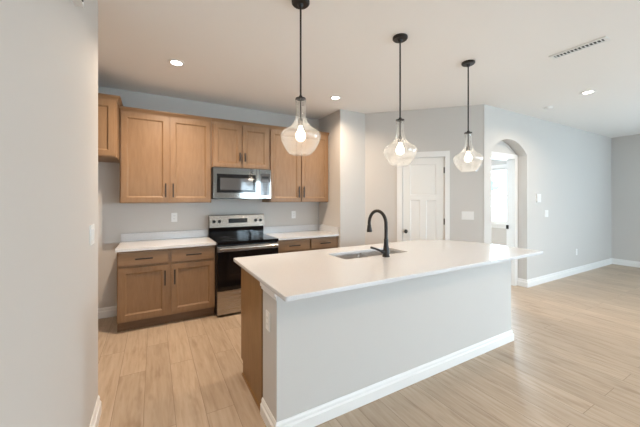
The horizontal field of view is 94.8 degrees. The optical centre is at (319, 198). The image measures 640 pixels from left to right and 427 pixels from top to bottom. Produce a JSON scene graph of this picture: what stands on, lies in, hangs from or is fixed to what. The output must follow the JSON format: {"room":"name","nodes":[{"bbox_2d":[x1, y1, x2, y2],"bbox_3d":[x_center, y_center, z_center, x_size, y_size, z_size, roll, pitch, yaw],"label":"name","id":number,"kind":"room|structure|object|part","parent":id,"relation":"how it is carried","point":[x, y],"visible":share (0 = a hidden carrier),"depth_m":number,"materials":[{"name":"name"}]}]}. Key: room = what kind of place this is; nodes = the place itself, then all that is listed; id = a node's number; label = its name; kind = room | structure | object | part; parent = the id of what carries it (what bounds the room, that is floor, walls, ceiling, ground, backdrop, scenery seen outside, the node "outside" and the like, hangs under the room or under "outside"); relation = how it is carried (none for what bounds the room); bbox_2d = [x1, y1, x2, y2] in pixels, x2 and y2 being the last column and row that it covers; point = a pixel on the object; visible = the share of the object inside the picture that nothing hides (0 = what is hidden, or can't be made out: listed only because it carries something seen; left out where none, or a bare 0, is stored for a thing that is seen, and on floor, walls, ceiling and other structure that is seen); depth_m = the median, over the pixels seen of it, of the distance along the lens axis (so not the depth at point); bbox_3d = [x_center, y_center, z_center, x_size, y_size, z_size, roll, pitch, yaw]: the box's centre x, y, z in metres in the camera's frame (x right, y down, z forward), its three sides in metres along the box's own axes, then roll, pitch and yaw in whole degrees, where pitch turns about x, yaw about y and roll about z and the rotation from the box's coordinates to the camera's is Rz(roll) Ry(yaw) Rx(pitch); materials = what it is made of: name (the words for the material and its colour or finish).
{"room":"kitchen","nodes":[
{"label":"kitchen","id":0,"kind":"room"},
{"bbox_2d":[0,0,97,426],"bbox_3d":[-0.454,0.044,-1.129,1.240,2.824,6.478,0,0,-29],"label":"wall","id":1,"kind":"structure","parent":0,"point":[49,48],"depth_m":1.06,"materials":[{"name":"grey paint"}]},
{"bbox_2d":[73,0,83,6],"bbox_3d":[-1.124,-0.997,1.364,0.040,0.145,0.120,0,0,-29],"label":"door chime","id":2,"kind":"object","parent":1,"relation":"attached to","point":[80,3],"visible":1,"depth_m":1.39,"materials":[{"name":"white plastic"}]},
{"bbox_2d":[90,224,94,245],"bbox_3d":[-1.381,0.216,1.787,0.010,0.120,0.118,0,0,-29],"label":"light switch","id":3,"kind":"object","parent":1,"relation":"attached to","point":[92,229],"visible":1,"depth_m":1.76,"materials":[{"name":"white plastic"}]},
{"bbox_2d":[89,395,100,426],"bbox_3d":[0.095,1.393,-0.820,0.018,0.125,6.478,0,0,-29],"label":"baseboard","id":4,"kind":"structure","parent":1,"relation":"attached to","point":[96,415],"depth_m":1.88,"materials":[{"name":"white paint"}]},
{"bbox_2d":[98,86,318,307],"bbox_3d":[-1.087,0.044,4.553,5.720,2.824,0.120,0,0,-29],"label":"wall","id":5,"kind":"structure","parent":0,"point":[115,218],"depth_m":3.93,"materials":[{"name":"grey paint"}]},
{"bbox_2d":[98,306,116,318],"bbox_3d":[-2.961,1.393,3.417,1.098,0.125,0.018,0,0,-29],"label":"baseboard","id":6,"kind":"structure","parent":5,"relation":"attached to","point":[105,312],"depth_m":3.61,"materials":[{"name":"white paint"}]},
{"bbox_2d":[98,93,122,162],"bbox_3d":[-2.769,-0.776,3.163,1.084,0.655,0.647,0,0,-29],"label":"upper cabinet","id":7,"kind":"object","parent":5,"relation":"attached to","point":[109,105],"visible":0.2,"depth_m":3.13,"materials":[{"name":"brown wood"}]},
{"bbox_3d":[-2.421,-0.752,3.037,0.506,0.587,0.020,0,0,-29],"label":"door","id":8,"kind":"part","parent":7,"relation":"part of","materials":[{"name":"brown wood"}]},
{"bbox_3d":[-2.773,-1.076,3.171,1.084,0.056,0.630,0,0,-29],"label":"crown moulding","id":9,"kind":"part","parent":7,"relation":"part of","materials":[{"name":"brown wood"}]},
{"bbox_2d":[121,229,207,241],"bbox_3d":[-2.042,0.488,3.933,1.026,0.102,0.020,0,0,-29],"label":"backsplash","id":10,"kind":"structure","parent":5,"relation":"attached to","point":[126,237],"depth_m":3.90,"materials":[{"name":"white stone"}]},
{"bbox_2d":[119,106,211,202],"bbox_3d":[-1.950,-0.509,3.780,1.012,1.120,0.377,0,0,-29],"label":"upper cabinet","id":11,"kind":"object","parent":5,"relation":"attached to","point":[165,157],"visible":1,"depth_m":3.62,"materials":[{"name":"brown wood"}]},
{"bbox_3d":[-2.093,-0.485,3.532,0.489,1.052,0.020,0,0,-29],"label":"door","id":12,"kind":"part","parent":11,"relation":"part of","materials":[{"name":"brown wood"}]},
{"bbox_3d":[-1.875,-1.041,3.646,1.012,0.056,0.036,0,0,-29],"label":"crown moulding","id":13,"kind":"part","parent":11,"relation":"part of","materials":[{"name":"brown wood"}]},
{"bbox_3d":[-1.656,-0.485,3.779,0.472,1.052,0.020,0,0,-29],"label":"door","id":14,"kind":"part","parent":11,"relation":"part of","materials":[{"name":"brown wood"}]},
{"bbox_2d":[171,213,176,221],"bbox_3d":[-1.970,0.251,3.981,0.072,0.120,0.009,0,0,-29],"label":"wall outlet","id":15,"kind":"object","parent":5,"relation":"attached to","point":[173,215],"visible":1,"depth_m":3.98,"materials":[{"name":"white plastic"}]},
{"bbox_2d":[211,118,269,169],"bbox_3d":[-1.159,-0.745,4.226,0.800,0.649,0.377,0,0,-29],"label":"upper cabinet","id":16,"kind":"object","parent":5,"relation":"attached to","point":[234,144],"visible":0.98,"depth_m":4.07,"materials":[{"name":"brown wood"}]},
{"bbox_3d":[-1.254,-0.721,4.005,0.374,0.581,0.020,0,0,-29],"label":"door","id":17,"kind":"part","parent":16,"relation":"part of","materials":[{"name":"brown wood"}]},
{"bbox_2d":[211,167,270,198],"bbox_3d":[-1.147,-0.204,4.204,0.788,0.423,0.425,0,0,-29],"label":"microwave","id":18,"kind":"object","parent":16,"relation":"attached to","point":[226,183],"visible":1,"depth_m":4.01,"materials":[{"name":"silver metal"}]},
{"bbox_3d":[-0.871,-0.210,4.122,0.028,0.388,0.010,0,0,-29],"label":"door handle","id":19,"kind":"part","parent":18,"relation":"part of","materials":[{"name":"silver metal"}]},
{"bbox_3d":[-0.785,-0.210,4.193,0.168,0.404,0.030,0,0,-29],"label":"control panel","id":20,"kind":"part","parent":18,"relation":"part of","materials":[{"name":"silver metal"}]},
{"bbox_3d":[-1.084,-1.041,4.092,0.800,0.056,0.036,0,0,-29],"label":"crown moulding","id":21,"kind":"part","parent":16,"relation":"part of","materials":[{"name":"brown wood"}]},
{"bbox_3d":[-0.918,-0.721,4.195,0.378,0.581,0.020,0,0,-29],"label":"door","id":22,"kind":"part","parent":16,"relation":"part of","materials":[{"name":"brown wood"}]},
{"bbox_2d":[263,224,317,232],"bbox_3d":[-0.458,0.488,4.826,1.011,0.102,0.020,0,0,-29],"label":"backsplash","id":23,"kind":"structure","parent":5,"relation":"attached to","point":[292,228],"depth_m":4.80,"materials":[{"name":"white stone"}]},
{"bbox_2d":[262,125,328,201],"bbox_3d":[-0.371,-0.509,4.670,1.006,1.120,0.377,0,0,-29],"label":"upper cabinet","id":24,"kind":"object","parent":5,"relation":"attached to","point":[300,177],"visible":0.92,"depth_m":4.52,"materials":[{"name":"brown wood"}]},
{"bbox_3d":[-0.513,-0.485,4.423,0.480,1.052,0.020,0,0,-29],"label":"door","id":25,"kind":"part","parent":24,"relation":"part of","materials":[{"name":"brown wood"}]},
{"bbox_3d":[-0.295,-1.041,4.536,1.006,0.056,0.036,0,0,-29],"label":"crown moulding","id":26,"kind":"part","parent":24,"relation":"part of","materials":[{"name":"brown wood"}]},
{"bbox_3d":[-0.080,-0.485,4.667,0.470,1.052,0.020,0,0,-29],"label":"door","id":27,"kind":"part","parent":24,"relation":"part of","materials":[{"name":"brown wood"}]},
{"bbox_2d":[319,112,335,226],"bbox_3d":[0.167,0.044,4.872,0.120,2.824,0.556,0,0,-29],"label":"wall","id":28,"kind":"structure","parent":0,"point":[327,210],"depth_m":4.75,"materials":[{"name":"grey paint"}]},
{"bbox_2d":[336,109,364,247],"bbox_3d":[0.508,0.044,4.676,0.521,2.824,0.120,0,0,-29],"label":"wall","id":29,"kind":"structure","parent":0,"point":[350,125],"depth_m":4.59,"materials":[{"name":"grey paint"}]},
{"bbox_2d":[98,0,639,137],"bbox_3d":[2.762,-1.408,2.706,10.670,0.080,10.240,0,0,-29],"label":"ceiling","id":30,"kind":"structure","parent":0,"point":[234,53],"depth_m":2.83,"materials":[{"name":"white paint"}]},
{"bbox_2d":[168,59,184,66],"bbox_3d":[-1.440,-1.363,2.955,0.160,0.008,0.160,0,0,-29],"label":"recessed light","id":31,"kind":"object","parent":30,"relation":"in","point":[175,62],"visible":1,"depth_m":2.95,"materials":[{"name":"white plastic"}]},
{"bbox_2d":[281,0,320,155],"bbox_3d":[-0.134,-0.836,2.039,0.276,1.063,0.276,0,0,-29],"label":"pendant lamp","id":32,"kind":"object","parent":30,"relation":"hanging from","point":[298,4],"visible":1,"depth_m":2.03,"materials":[{"name":"clear glass"}]},
{"bbox_3d":[-0.134,-0.452,2.039,0.066,0.102,0.066,0,0,-29],"label":"bulb","id":33,"kind":"part","parent":32,"relation":"part of","materials":[{"name":"white glass"}]},
{"bbox_3d":[-0.134,-1.016,2.039,0.013,0.624,0.012,0,0,-29],"label":"stem","id":34,"kind":"part","parent":32,"relation":"part of","materials":[{"name":"brown metal"}]},
{"bbox_2d":[298,100,303,126],"bbox_3d":[-0.134,-0.594,2.039,0.040,0.180,0.040,0,0,-29],"label":"socket","id":35,"kind":"object","parent":32,"relation":"attached to","point":[300,121],"depth_m":2.03,"materials":[{"name":"brown metal"}]},
{"bbox_3d":[-0.134,-0.494,2.039,0.276,0.379,0.276,0,0,-29],"label":"lamp shade","id":36,"kind":"part","parent":32,"relation":"part of","materials":[{"name":"clear glass"}]},
{"bbox_2d":[330,96,340,99],"bbox_3d":[0.210,-1.363,3.977,0.160,0.008,0.160,0,0,-29],"label":"recessed light","id":37,"kind":"object","parent":30,"relation":"in","point":[331,97],"visible":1,"depth_m":3.96,"materials":[{"name":"white plastic"}]},
{"bbox_2d":[383,33,416,166],"bbox_3d":[0.678,-0.823,2.493,0.276,1.089,0.276,0,0,-29],"label":"pendant lamp","id":38,"kind":"object","parent":30,"relation":"hanging from","point":[399,38],"visible":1,"depth_m":2.49,"materials":[{"name":"clear glass"}]},
{"bbox_3d":[0.678,-1.002,2.493,0.013,0.650,0.012,0,0,-29],"label":"stem","id":39,"kind":"part","parent":38,"relation":"part of","materials":[{"name":"brown metal"}]},
{"bbox_3d":[0.678,-0.426,2.493,0.066,0.102,0.066,0,0,-29],"label":"bulb","id":40,"kind":"part","parent":38,"relation":"part of","materials":[{"name":"white glass"}]},
{"bbox_2d":[398,121,402,142],"bbox_3d":[0.678,-0.568,2.493,0.040,0.180,0.040,0,0,-29],"label":"socket","id":41,"kind":"object","parent":38,"relation":"attached to","point":[400,136],"depth_m":2.49,"materials":[{"name":"brown metal"}]},
{"bbox_2d":[453,60,482,171],"bbox_3d":[1.486,-0.821,2.953,0.276,1.093,0.276,0,0,-29],"label":"pendant lamp","id":42,"kind":"object","parent":30,"relation":"hanging from","point":[467,63],"visible":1,"depth_m":2.94,"materials":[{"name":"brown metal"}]},
{"bbox_2d":[466,134,469,151],"bbox_3d":[1.486,-0.564,2.953,0.040,0.180,0.040,0,0,-29],"label":"socket","id":43,"kind":"object","parent":42,"relation":"attached to","point":[468,147],"depth_m":2.95,"materials":[{"name":"brown metal"}]},
{"bbox_3d":[1.486,-1.000,2.953,0.013,0.654,0.012,0,0,-29],"label":"stem","id":44,"kind":"part","parent":42,"relation":"part of","materials":[{"name":"brown metal"}]},
{"bbox_3d":[1.486,-0.422,2.953,0.066,0.102,0.066,0,0,-29],"label":"bulb","id":45,"kind":"part","parent":42,"relation":"part of","materials":[{"name":"white glass"}]},
{"bbox_2d":[543,106,553,109],"bbox_3d":[3.404,-1.349,4.388,0.124,0.036,0.124,0,0,-29],"label":"smoke detector","id":46,"kind":"object","parent":30,"relation":"attached to","point":[546,107],"visible":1,"depth_m":4.36,"materials":[{"name":"white plastic"}]},
{"bbox_2d":[549,36,610,59],"bbox_3d":[2.345,-1.361,2.677,0.110,0.012,0.410,0,0,-29],"label":"ceiling vent","id":47,"kind":"object","parent":30,"relation":"in","point":[598,41],"visible":1,"depth_m":2.66,"materials":[{"name":"white plastic"}]},
{"bbox_2d":[580,90,596,94],"bbox_3d":[3.433,-1.363,3.772,0.160,0.008,0.160,0,0,-29],"label":"recessed light","id":48,"kind":"object","parent":30,"relation":"in","point":[588,91],"visible":1,"depth_m":3.77,"materials":[{"name":"white plastic"}]},
{"bbox_2d":[98,264,639,426],"bbox_3d":[2.762,1.486,2.706,10.670,0.060,10.240,0,0,-29],"label":"floor","id":49,"kind":"structure","parent":0,"point":[572,359],"depth_m":2.47,"materials":[{"name":"brown wood"}]},
{"bbox_2d":[117,245,214,331],"bbox_3d":[-1.881,1.014,3.657,1.012,0.885,0.660,0,0,-29],"label":"base cabinet","id":50,"kind":"object","parent":49,"relation":"on","point":[158,286],"visible":1,"depth_m":3.38,"materials":[{"name":"brown wood"}]},
{"bbox_3d":[-1.960,0.658,3.282,0.475,0.140,0.020,0,0,-29],"label":"drawer","id":51,"kind":"part","parent":50,"relation":"part of","materials":[{"name":"brown wood"}]},
{"bbox_3d":[-1.960,1.041,3.282,0.475,0.570,0.020,0,0,-29],"label":"door","id":52,"kind":"part","parent":50,"relation":"part of","materials":[{"name":"brown wood"}]},
{"bbox_3d":[-1.769,0.901,3.360,0.013,0.170,0.033,0,0,-29],"label":"handle","id":53,"kind":"part","parent":50,"relation":"part of","materials":[{"name":"brown metal"}]},
{"bbox_2d":[115,229,215,251],"bbox_3d":[-1.888,0.503,3.660,1.026,0.133,0.647,0,0,-29],"label":"countertop","id":54,"kind":"structure","parent":50,"relation":"on","point":[189,238],"depth_m":3.72,"materials":[{"name":"white stone"}]},
{"bbox_3d":[-1.517,0.658,3.532,0.472,0.140,0.020,0,0,-29],"label":"drawer","id":55,"kind":"part","parent":50,"relation":"part of","materials":[{"name":"brown wood"}]},
{"bbox_3d":[-1.517,1.041,3.532,0.472,0.570,0.020,0,0,-29],"label":"door","id":56,"kind":"part","parent":50,"relation":"part of","materials":[{"name":"brown wood"}]},
{"bbox_2d":[208,214,278,315],"bbox_3d":[-1.058,0.844,4.047,0.794,1.225,0.731,0,0,-29],"label":"range","id":57,"kind":"object","parent":49,"relation":"on","point":[234,235],"visible":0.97,"depth_m":3.76,"materials":[{"name":"black"}]},
{"bbox_3d":[-0.918,1.282,3.798,0.788,0.288,0.049,0,0,-29],"label":"storage drawer","id":58,"kind":"part","parent":57,"relation":"part of","materials":[{"name":"silver metal"}]},
{"bbox_3d":[-1.212,0.318,4.319,0.788,0.173,0.104,0,0,-29],"label":"control panel","id":59,"kind":"part","parent":57,"relation":"part of","materials":[{"name":"silver metal"}]},
{"bbox_2d":[209,234,278,245],"bbox_3d":[-1.056,0.552,4.042,0.794,0.037,0.618,0,0,-29],"label":"cooktop","id":60,"kind":"object","parent":57,"relation":"in","point":[220,239],"depth_m":3.91,"materials":[{"name":"black glass"}]},
{"bbox_2d":[214,241,277,315],"bbox_3d":[-1.058,1.008,4.047,0.788,0.873,0.731,0,0,-29],"label":"oven","id":61,"kind":"object","parent":57,"relation":"in","point":[227,273],"depth_m":3.67,"materials":[{"name":"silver metal"}]},
{"bbox_2d":[241,268,262,410],"bbox_3d":[-0.235,1.012,2.444,0.728,0.888,0.617,0,0,-29],"label":"base cabinet","id":62,"kind":"object","parent":49,"relation":"on","point":[251,291],"visible":0.17,"depth_m":2.21,"materials":[{"name":"brown wood"}]},
{"bbox_3d":[-0.524,1.447,2.226,0.010,0.018,0.483,0,0,-29],"label":"shoe moulding","id":63,"kind":"part","parent":62,"relation":"part of","materials":[{"name":"brown wood"}]},
{"bbox_2d":[233,240,542,301],"bbox_3d":[0.755,0.553,2.853,2.862,0.029,1.228,0,0,-29],"label":"countertop","id":64,"kind":"structure","parent":62,"relation":"on","point":[291,276],"depth_m":2.41,"materials":[{"name":"white stone"}]},
{"bbox_2d":[335,250,399,258],"bbox_3d":[0.489,0.655,2.939,0.794,0.175,0.320,0,0,-29],"label":"sink","id":65,"kind":"object","parent":64,"relation":"in","point":[375,253],"visible":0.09,"depth_m":3.05,"materials":[{"name":"silver metal"}]},
{"bbox_3d":[0.312,0.655,2.840,0.388,0.175,0.320,0,0,-29],"label":"bowl","id":66,"kind":"part","parent":65,"relation":"part of","materials":[{"name":"silver metal"}]},
{"bbox_3d":[0.666,0.655,3.039,0.388,0.175,0.320,0,0,-29],"label":"bowl","id":67,"kind":"part","parent":65,"relation":"part of","materials":[{"name":"silver metal"}]},
{"bbox_2d":[367,209,389,256],"bbox_3d":[0.506,0.320,2.788,0.188,0.437,0.274,0,0,-36],"label":"faucet","id":68,"kind":"object","parent":64,"relation":"on","point":[385,251],"visible":1,"depth_m":2.73,"materials":[{"name":"brown metal"}]},
{"bbox_3d":[0.551,0.225,2.828,0.032,0.247,0.247,0,0,-36],"label":"spout","id":69,"kind":"part","parent":68,"relation":"part of","materials":[{"name":"brown metal"}]},
{"bbox_3d":[0.534,0.472,2.708,0.147,0.074,0.036,0,0,-20],"label":"lever handle","id":70,"kind":"part","parent":68,"relation":"part of","materials":[{"name":"brown metal"}]},
{"bbox_2d":[277,236,337,253],"bbox_3d":[-0.301,1.014,4.547,1.006,0.885,0.660,0,0,-29],"label":"base cabinet","id":71,"kind":"object","parent":49,"relation":"on","point":[307,244],"visible":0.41,"depth_m":4.27,"materials":[{"name":"brown wood"}]},
{"bbox_3d":[-0.369,0.658,4.179,0.482,0.140,0.020,0,0,-29],"label":"drawer","id":72,"kind":"part","parent":71,"relation":"part of","materials":[{"name":"brown wood"}]},
{"bbox_2d":[263,224,338,239],"bbox_3d":[-0.304,0.503,4.553,1.011,0.133,0.647,0,0,-29],"label":"countertop","id":73,"kind":"structure","parent":71,"relation":"on","point":[290,232],"depth_m":4.65,"materials":[{"name":"white stone"}]},
{"bbox_3d":[0.068,0.658,4.426,0.458,0.140,0.020,0,0,-29],"label":"drawer","id":74,"kind":"part","parent":71,"relation":"part of","materials":[{"name":"brown wood"}]},
{"bbox_2d":[263,260,510,421],"bbox_3d":[0.790,1.012,2.518,2.560,0.888,0.260,0,0,-29],"label":"wall","id":75,"kind":"structure","parent":0,"point":[318,350],"depth_m":2.13,"materials":[{"name":"grey paint"}]},
{"bbox_2d":[266,310,269,331],"bbox_3d":[-0.337,0.788,1.901,0.009,0.120,0.072,0,0,-29],"label":"wall outlet","id":76,"kind":"object","parent":75,"relation":"attached to","point":[267,312],"visible":1,"depth_m":1.89,"materials":[{"name":"white plastic"}]},
{"bbox_2d":[260,282,276,300],"bbox_3d":[-0.336,0.591,1.894,0.014,0.046,0.280,0,0,-29],"label":"trim","id":77,"kind":"structure","parent":75,"relation":"attached to","point":[268,291],"depth_m":1.86,"materials":[{"name":"white paint"}]},
{"bbox_2d":[260,330,513,426],"bbox_3d":[0.795,1.402,2.510,2.597,0.108,0.278,0,0,-29],"label":"baseboard","id":78,"kind":"structure","parent":75,"relation":"attached to","point":[315,416],"depth_m":2.16,"materials":[{"name":"white paint"}]},
{"bbox_2d":[365,104,483,244],"bbox_3d":[1.565,0.044,4.558,1.711,2.824,0.120,0,0,16],"label":"wall","id":79,"kind":"structure","parent":0,"point":[434,129],"depth_m":4.46,"materials":[{"name":"grey paint"}]},
{"bbox_2d":[397,151,449,241],"bbox_3d":[1.575,0.370,4.523,0.760,2.172,0.181,0,0,16],"label":"door","id":80,"kind":"structure","parent":79,"relation":"in","point":[423,186],"depth_m":4.50,"materials":[{"name":"white paint"}]},
{"bbox_2d":[462,211,473,219],"bbox_3d":[2.168,0.246,4.322,0.164,0.120,0.010,0,0,16],"label":"light switch","id":81,"kind":"object","parent":79,"relation":"attached to","point":[466,215],"visible":1,"depth_m":4.32,"materials":[{"name":"white plastic"}]},
{"bbox_2d":[492,159,505,245],"bbox_3d":[3.548,0.044,7.064,0.120,2.824,3.180,0,0,-29],"label":"wall","id":82,"kind":"structure","parent":0,"point":[498,234],"depth_m":6.38,"materials":[{"name":"grey paint"}]},
{"bbox_2d":[492,164,505,228],"bbox_3d":[3.889,-0.051,6.383,0.135,1.365,1.100,0,0,-29],"label":"window","id":83,"kind":"structure","parent":82,"relation":"in","point":[495,224],"depth_m":6.37,"materials":[{"name":"white paint"}]},
{"bbox_3d":[3.849,0.579,6.361,0.045,0.105,1.100,0,0,-29],"label":"sill","id":84,"kind":"part","parent":83,"relation":"part of","materials":[{"name":"white paint"}]},
{"bbox_3d":[3.862,-0.104,6.368,0.016,1.260,1.060,0,0,-29],"label":"casing","id":85,"kind":"part","parent":83,"relation":"part of","materials":[{"name":"white paint"}]},
{"bbox_2d":[492,141,515,154],"bbox_3d":[3.341,0.044,5.053,2.455,2.824,0.120,0,0,-29],"label":"wall","id":86,"kind":"structure","parent":0,"point":[502,147],"depth_m":4.78,"materials":[{"name":"grey paint"}]},
{"bbox_2d":[492,152,517,285],"bbox_3d":[2.878,0.358,4.782,0.962,2.195,0.135,0,0,-29],"label":"door","id":87,"kind":"structure","parent":86,"relation":"in","point":[511,159],"depth_m":4.95,"materials":[{"name":"white paint"}]},
{"bbox_2d":[484,104,610,279],"bbox_3d":[4.424,0.044,5.504,4.785,2.824,0.150,0,0,-29],"label":"wall","id":88,"kind":"structure","parent":0,"point":[570,168],"depth_m":5.30,"materials":[{"name":"grey paint"}]},
{"bbox_2d":[536,194,540,201],"bbox_3d":[3.712,-0.012,5.002,0.130,0.140,0.024,0,0,-29],"label":"thermostat","id":89,"kind":"object","parent":88,"relation":"attached to","point":[538,196],"visible":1,"depth_m":4.98,"materials":[{"name":"white plastic"}]},
{"bbox_2d":[611,134,639,261],"bbox_3d":[8.168,0.044,3.858,0.120,2.824,6.696,0,0,-29],"label":"wall","id":90,"kind":"structure","parent":0,"point":[625,150],"depth_m":6.42,"materials":[{"name":"grey paint"}]},
{"bbox_2d":[517,258,639,287],"bbox_3d":[6.541,1.393,2.932,3.624,0.125,6.682,0,0,-29],"label":"baseboard","id":91,"kind":"structure","parent":90,"relation":"attached to","point":[528,283],"depth_m":5.62,"materials":[{"name":"white paint"}]},
{"label":"outside","id":92,"kind":"structure","parent":0,"visible":0},
{"bbox_2d":[492,206,505,220],"bbox_3d":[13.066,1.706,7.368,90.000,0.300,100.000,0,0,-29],"label":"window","id":93,"kind":"structure","parent":92,"point":[498,213],"depth_m":31.17,"materials":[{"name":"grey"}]}
]}

